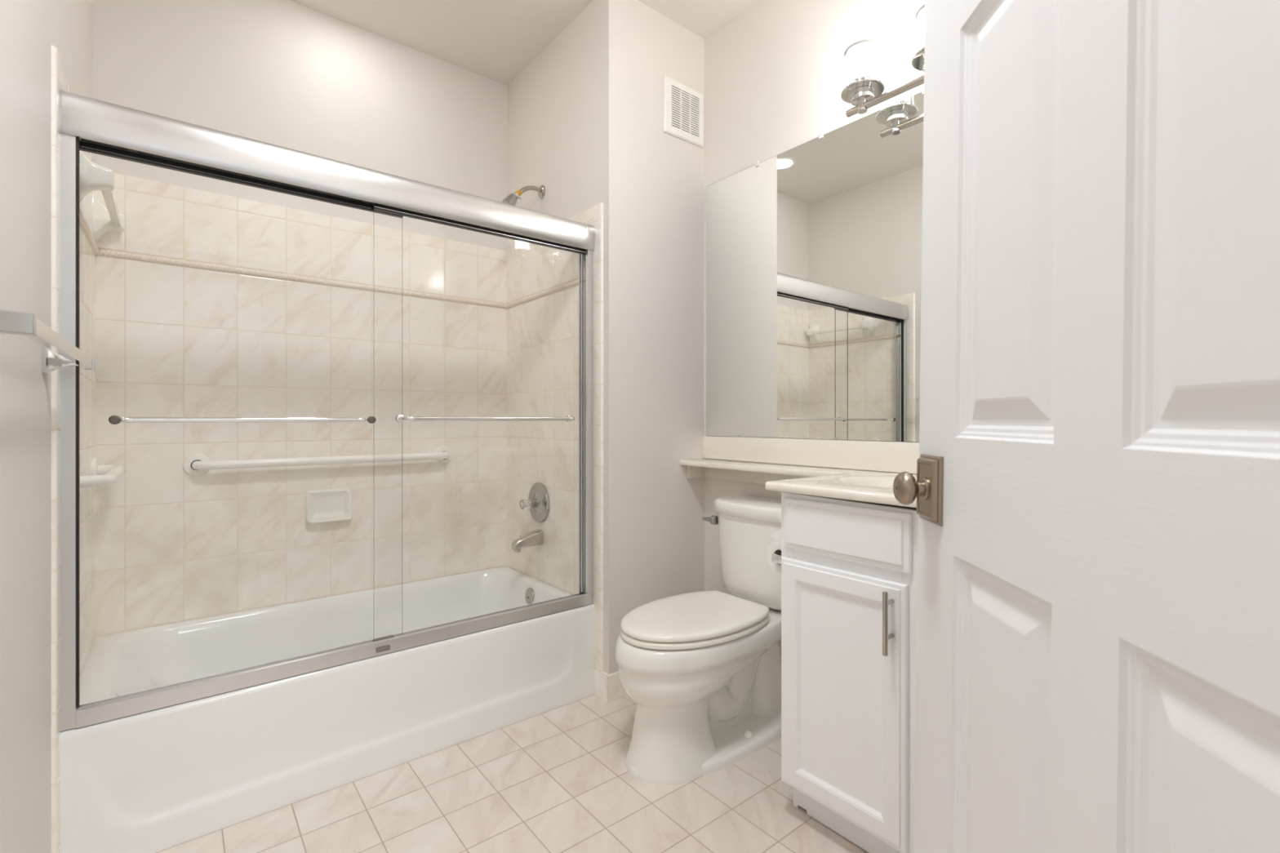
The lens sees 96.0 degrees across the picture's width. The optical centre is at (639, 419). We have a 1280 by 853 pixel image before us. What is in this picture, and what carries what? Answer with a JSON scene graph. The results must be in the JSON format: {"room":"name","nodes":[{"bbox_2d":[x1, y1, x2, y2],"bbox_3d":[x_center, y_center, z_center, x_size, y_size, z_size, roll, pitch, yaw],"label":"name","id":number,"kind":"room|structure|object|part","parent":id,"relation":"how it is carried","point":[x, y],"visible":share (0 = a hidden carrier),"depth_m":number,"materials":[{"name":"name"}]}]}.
{"room":"bathroom","nodes":[
{"label":"bathroom","id":0,"kind":"room"},
{"bbox_2d":[0,0,92,852],"bbox_3d":[-1.282,-0.300,1.159,0.100,2.800,2.213,0,0,-39],"label":"wall","id":1,"kind":"structure","parent":0,"point":[28,28],"depth_m":1.09,"materials":[{"name":"white paint"}]},
{"bbox_2d":[0,310,94,374],"bbox_3d":[-1.059,-0.127,1.022,0.076,0.056,0.730,0,0,-39],"label":"towel bar","id":2,"kind":"object","parent":1,"relation":"attached to","point":[27,324],"visible":1,"depth_m":0.90,"materials":[{"name":"silver metal"}]},
{"bbox_3d":[-0.837,-0.127,0.746,0.076,0.028,0.023,0,0,-39],"label":"arm","id":3,"kind":"part","parent":2,"relation":"part of","materials":[{"name":"silver metal"}]},
{"bbox_3d":[-1.267,-0.127,1.269,0.061,0.056,0.056,0,0,-39],"label":"post","id":4,"kind":"part","parent":2,"relation":"part of","materials":[{"name":"silver metal"}]},
{"bbox_2d":[51,44,60,852],"bbox_3d":[-1.360,0.122,1.343,0.009,1.956,0.057,0,0,-39],"label":"trim","id":5,"kind":"structure","parent":1,"relation":"attached to","point":[55,59],"depth_m":1.32,"materials":[{"name":"tile"}]},
{"bbox_2d":[60,61,95,676],"bbox_3d":[-1.625,-0.055,1.671,0.008,1.602,0.785,0,0,-39],"label":"tiled wall","id":6,"kind":"structure","parent":1,"relation":"attached to","point":[87,256],"depth_m":1.78,"materials":[{"name":"beige tile"}]},
{"bbox_2d":[80,150,125,242],"bbox_3d":[-1.658,-0.675,1.781,0.078,0.150,0.545,0,0,-39],"label":"towel bar","id":7,"kind":"object","parent":6,"relation":"attached to","point":[93,176],"visible":0.92,"depth_m":1.69,"materials":[{"name":"white"}]},
{"bbox_2d":[80,457,125,490],"bbox_3d":[-1.634,0.169,1.756,0.084,0.084,0.548,0,0,-39],"label":"grab bar","id":8,"kind":"object","parent":6,"relation":"attached to","point":[101,475],"visible":0.8,"depth_m":1.61,"materials":[{"name":"white ceramic"}]},
{"bbox_2d":[80,208,99,254],"bbox_3d":[-1.621,-0.575,1.674,0.019,0.028,0.785,0,0,-39],"label":"trim","id":9,"kind":"structure","parent":1,"relation":"attached to","point":[83,223],"depth_m":1.76,"materials":[{"name":"beige tile"}]},
{"bbox_2d":[92,0,506,250],"bbox_3d":[-1.307,-0.300,2.495,1.537,2.800,0.100,0,0,-39],"label":"wall","id":10,"kind":"structure","parent":0,"point":[286,73],"depth_m":2.36,"materials":[{"name":"white paint"}]},
{"bbox_2d":[95,173,506,635],"bbox_3d":[-1.273,-0.055,2.453,1.521,1.602,0.008,0,0,-39],"label":"tiled wall","id":11,"kind":"structure","parent":10,"relation":"attached to","point":[172,544],"depth_m":2.31,"materials":[{"name":"beige tile"}]},
{"bbox_2d":[182,446,452,475],"bbox_3d":[-1.265,0.169,2.406,1.007,0.084,0.074,0,0,-39],"label":"grab bar","id":12,"kind":"object","parent":11,"relation":"attached to","point":[195,464],"visible":1,"depth_m":2.30,"materials":[{"name":"white metal"}]},
{"bbox_2d":[305,488,352,523],"bbox_3d":[-1.294,0.360,2.405,0.172,0.132,0.041,0,0,-39],"label":"soap dish","id":13,"kind":"object","parent":11,"relation":"attached to","point":[332,504],"visible":1,"depth_m":2.41,"materials":[{"name":"white ceramic"}]},
{"bbox_2d":[95,248,506,308],"bbox_3d":[-1.269,-0.575,2.449,1.521,0.028,0.019,0,0,-39],"label":"trim","id":14,"kind":"structure","parent":10,"relation":"attached to","point":[103,252],"depth_m":2.31,"materials":[{"name":"beige tile"}]},
{"bbox_2d":[155,694,868,852],"bbox_3d":[-0.285,1.150,1.455,2.620,0.100,3.075,0,0,-39],"label":"floor","id":15,"kind":"structure","parent":0,"point":[558,780],"depth_m":1.64,"materials":[{"name":"tile"}]},
{"bbox_2d":[59,565,595,852],"bbox_3d":[-1.024,0.920,2.144,1.536,0.360,0.800,0,0,-39],"label":"bathtub","id":16,"kind":"object","parent":15,"relation":"on","point":[152,781],"visible":0.98,"depth_m":1.81,"materials":[{"name":"white ceramic"}]},
{"bbox_2d":[59,89,595,731],"bbox_3d":[-0.798,-0.020,1.864,1.520,1.516,0.134,0,0,-38],"label":"sliding shower door","id":17,"kind":"structure","parent":16,"relation":"on","point":[86,124],"depth_m":1.62,"materials":[{"name":"silver metal"}]},
{"bbox_3d":[-1.083,-0.673,1.652,0.776,0.018,0.018,0,0,-39],"label":"hanger rail","id":18,"kind":"part","parent":17,"relation":"part of","materials":[{"name":"silver metal"}]},
{"bbox_3d":[-0.527,-0.673,2.068,0.800,0.018,0.018,0,0,-39],"label":"hanger rail","id":19,"kind":"part","parent":17,"relation":"part of","materials":[{"name":"silver metal"}]},
{"bbox_3d":[-0.494,0.796,2.600,0.030,0.073,0.072,0,0,-39],"label":"overflow plate","id":20,"kind":"part","parent":16,"relation":"part of","materials":[{"name":"silver metal"}]},
{"bbox_2d":[614,494,781,785],"bbox_3d":[0.244,0.704,2.004,0.775,0.792,0.411,0,0,-39],"label":"toilet","id":21,"kind":"object","parent":15,"relation":"on","point":[701,671],"visible":0.98,"depth_m":1.85,"materials":[{"name":"white ceramic"}]},
{"bbox_3d":[0.166,0.680,1.931,0.515,0.018,0.368,0,0,-39],"label":"seat","id":22,"kind":"part","parent":21,"relation":"part of","materials":[{"name":"white plastic"}]},
{"bbox_3d":[0.166,0.655,1.931,0.515,0.023,0.368,0,0,-39],"label":"lid","id":23,"kind":"part","parent":21,"relation":"part of","materials":[{"name":"white plastic"}]},
{"bbox_3d":[0.242,0.897,1.992,0.756,0.406,0.366,0,0,-39],"label":"bowl","id":24,"kind":"part","parent":21,"relation":"part of","materials":[{"name":"white ceramic"}]},
{"bbox_3d":[0.267,0.395,2.274,0.048,0.025,0.022,0,0,-20],"label":"lever arm","id":25,"kind":"part","parent":21,"relation":"part of","materials":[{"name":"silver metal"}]},
{"bbox_3d":[0.294,0.397,2.275,0.036,0.036,0.024,0,0,-39],"label":"flush lever","id":26,"kind":"part","parent":21,"relation":"part of","materials":[{"name":"silver metal"}]},
{"bbox_3d":[0.459,0.334,2.167,0.235,0.052,0.396,0,0,-39],"label":"tank lid","id":27,"kind":"part","parent":21,"relation":"part of","materials":[{"name":"white ceramic"}]},
{"bbox_3d":[0.463,0.523,2.170,0.221,0.330,0.376,0,0,-39],"label":"tank","id":28,"kind":"part","parent":21,"relation":"part of","materials":[{"name":"white ceramic"}]},
{"bbox_2d":[781,492,918,852],"bbox_3d":[0.715,0.651,1.581,0.573,0.897,0.451,0,0,-39],"label":"vanity cabinet","id":29,"kind":"object","parent":15,"relation":"on","point":[849,568],"visible":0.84,"depth_m":1.44,"materials":[{"name":"white paint"}]},
{"bbox_2d":[771,551,781,564],"bbox_3d":[0.458,0.410,1.715,0.160,0.060,0.079,0,0,-39],"label":"toilet paper holder","id":30,"kind":"object","parent":29,"relation":"attached to","point":[775,557],"visible":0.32,"depth_m":1.70,"materials":[{"name":"silver metal"}]},
{"bbox_2d":[766,529,781,573],"bbox_3d":[0.456,0.393,1.750,0.106,0.131,0.096,0,0,-39],"label":"toilet paper roll","id":31,"kind":"object","parent":30,"relation":"hanging from","point":[775,547],"visible":0.2,"depth_m":1.73,"materials":[{"name":"white paper"}]},
{"bbox_2d":[680,435,919,509],"bbox_3d":[0.474,0.184,1.897,0.563,0.222,1.292,0,0,-39],"label":"countertop","id":32,"kind":"structure","parent":29,"relation":"on","point":[859,471],"depth_m":1.99,"materials":[{"name":"white stone"}]},
{"bbox_3d":[0.508,0.284,1.456,0.018,0.137,0.353,0,0,-39],"label":"drawer","id":33,"kind":"part","parent":29,"relation":"part of","materials":[{"name":"white paint"}]},
{"bbox_3d":[0.563,0.469,1.323,0.012,0.145,0.012,0,0,-39],"label":"handle","id":34,"kind":"part","parent":29,"relation":"part of","materials":[{"name":"silver metal"}]},
{"bbox_2d":[289,0,758,85],"bbox_3d":[-0.285,-1.750,1.455,2.620,0.100,3.075,0,0,-39],"label":"ceiling","id":35,"kind":"structure","parent":0,"point":[495,40],"depth_m":2.47,"materials":[{"name":"white paint"}]},
{"bbox_2d":[506,0,704,674],"bbox_3d":[-0.186,-0.300,2.828,0.626,2.800,0.986,0,0,-39],"label":"wall","id":36,"kind":"structure","parent":0,"point":[585,116],"depth_m":2.39,"materials":[{"name":"white paint"}]},
{"bbox_2d":[502,185,545,205],"bbox_3d":[-0.519,-1.003,2.602,0.218,0.147,0.058,0,0,-39],"label":"shower","id":37,"kind":"object","parent":36,"relation":"attached to","point":[512,198],"visible":0.89,"depth_m":2.58,"materials":[{"name":"silver metal"}]},
{"bbox_3d":[-0.499,-1.027,2.618,0.168,0.076,0.020,0,0,-39],"label":"shower arm","id":38,"kind":"part","parent":37,"relation":"part of","materials":[{"name":"silver metal"}]},
{"bbox_2d":[505,276,585,308],"bbox_3d":[-0.438,-0.575,2.626,0.019,0.028,0.785,0,0,-39],"label":"trim","id":39,"kind":"structure","parent":36,"relation":"attached to","point":[574,282],"depth_m":2.61,"materials":[{"name":"beige tile"}]},
{"bbox_2d":[506,207,592,595],"bbox_3d":[-0.434,-0.055,2.630,0.008,1.602,0.785,0,0,-39],"label":"tiled wall","id":40,"kind":"structure","parent":36,"relation":"attached to","point":[542,333],"depth_m":2.62,"materials":[{"name":"beige tile"}]},
{"bbox_2d":[511,528,543,552],"bbox_3d":[-0.510,0.549,2.608,0.138,0.086,0.052,0,0,-39],"label":"tub spout","id":41,"kind":"object","parent":40,"relation":"attached to","point":[534,538],"visible":1,"depth_m":2.59,"materials":[{"name":"silver metal"}]},
{"bbox_2d":[519,482,549,522],"bbox_3d":[-0.501,0.383,2.629,0.097,0.184,0.184,0,0,-39],"label":"shower valve","id":42,"kind":"object","parent":40,"relation":"attached to","point":[538,500],"visible":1,"depth_m":2.62,"materials":[{"name":"silver metal"}]},
{"bbox_3d":[-0.520,0.383,2.613,0.047,0.056,0.056,0,0,-39],"label":"knob","id":43,"kind":"part","parent":42,"relation":"part of","materials":[{"name":"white plastic"}]},
{"bbox_2d":[592,202,603,671],"bbox_3d":[-0.168,0.069,2.299,0.009,1.849,0.063,0,0,-39],"label":"trim","id":44,"kind":"structure","parent":36,"relation":"attached to","point":[597,210],"depth_m":2.28,"materials":[{"name":"tile"}]},
{"bbox_2d":[594,667,608,702],"bbox_3d":[-0.151,1.047,2.277,0.010,0.106,0.084,0,0,-39],"label":"baseboard","id":45,"kind":"structure","parent":36,"relation":"attached to","point":[600,677],"depth_m":2.28,"materials":[{"name":"tile"}]},
{"bbox_2d":[606,671,627,703],"bbox_3d":[0.083,1.047,2.406,0.536,0.106,0.010,0,0,-39],"label":"baseboard","id":46,"kind":"structure","parent":36,"relation":"attached to","point":[615,691],"depth_m":2.25,"materials":[{"name":"tile"}]},
{"bbox_2d":[663,75,703,147],"bbox_3d":[0.192,-1.327,2.493,0.229,0.236,0.011,0,0,-39],"label":"air vent","id":47,"kind":"object","parent":36,"relation":"in","point":[683,106],"visible":1,"depth_m":2.48,"materials":[{"name":"white plastic"}]},
{"bbox_2d":[704,0,924,648],"bbox_3d":[0.734,-0.300,2.104,0.100,2.800,1.297,0,0,-39],"label":"wall","id":48,"kind":"structure","parent":0,"point":[775,72],"depth_m":2.27,"materials":[{"name":"white paint"}]},
{"bbox_2d":[686,465,808,484],"bbox_3d":[0.493,0.227,2.235,0.111,0.060,0.791,0,0,-39],"label":"trim","id":49,"kind":"structure","parent":48,"relation":"attached to","point":[692,472],"depth_m":2.41,"materials":[{"name":"beige stone"}]},
{"bbox_2d":[702,435,919,474],"bbox_3d":[0.689,0.123,2.069,0.013,0.100,1.292,0,0,-39],"label":"backsplash","id":50,"kind":"structure","parent":48,"relation":"attached to","point":[873,455],"depth_m":2.10,"materials":[{"name":"white stone"}]},
{"bbox_2d":[706,86,924,442],"bbox_3d":[0.688,-0.487,2.073,0.010,1.119,1.262,0,0,-39],"label":"wall mirror","id":51,"kind":"object","parent":48,"relation":"attached to","point":[814,246],"visible":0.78,"depth_m":2.11,"materials":[{"name":"white mirror"}]},
{"bbox_3d":[1.132,-0.300,1.107,0.731,2.800,0.755,0,0,-39],"label":"wall","id":52,"kind":"structure","parent":0,"visible":0},
{"bbox_2d":[840,4,924,117],"bbox_3d":[0.882,-1.092,1.695,0.182,0.200,0.598,0,0,-39],"label":"vanity light","id":53,"kind":"object","parent":52,"relation":"attached to","point":[864,91],"visible":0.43,"depth_m":1.82,"materials":[{"name":"white glass"}]},
{"bbox_2d":[848,75,876,84],"bbox_3d":[0.718,-1.071,1.861,0.087,0.026,0.087,0,0,-39],"label":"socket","id":54,"kind":"object","parent":53,"relation":"attached to","point":[864,79],"depth_m":1.82,"materials":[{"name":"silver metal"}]},
{"bbox_3d":[0.718,-1.131,1.861,0.095,0.098,0.095,0,0,-39],"label":"lamp shade","id":55,"kind":"part","parent":53,"relation":"part of","materials":[{"name":"white glass"}]},
{"bbox_3d":[0.718,-1.126,1.861,0.112,0.130,0.112,0,0,-39],"label":"lamp shade","id":56,"kind":"part","parent":53,"relation":"part of","materials":[{"name":"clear glass"}]},
{"bbox_3d":[0.864,-1.126,1.680,0.112,0.130,0.112,0,0,-39],"label":"lamp shade","id":57,"kind":"part","parent":53,"relation":"part of","materials":[{"name":"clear glass"}]},
{"bbox_3d":[0.864,-1.131,1.680,0.095,0.098,0.095,0,0,-39],"label":"lamp shade","id":58,"kind":"part","parent":53,"relation":"part of","materials":[{"name":"white glass"}]},
{"bbox_3d":[0.114,0.070,-0.126,0.860,2.060,0.110,0,0,-39],"label":"trim","id":59,"kind":"structure","parent":0,"visible":0},
{"bbox_2d":[893,0,1279,852],"bbox_3d":[0.392,0.082,0.515,0.086,2.024,0.733,1,0,4],"label":"door","id":60,"kind":"structure","parent":59,"relation":"attached to","point":[1096,488],"depth_m":0.50,"materials":[{"name":"white paint"}]},
{"bbox_3d":[0.391,0.100,0.833,0.039,0.048,0.048,1,0,4],"label":"knob","id":61,"kind":"part","parent":60,"relation":"part of","materials":[{"name":"silver metal"}]},
{"bbox_3d":[0.416,0.100,0.832,0.012,0.096,0.068,1,0,4],"label":"knob plate","id":62,"kind":"part","parent":60,"relation":"part of","materials":[{"name":"silver metal"}]}
]}

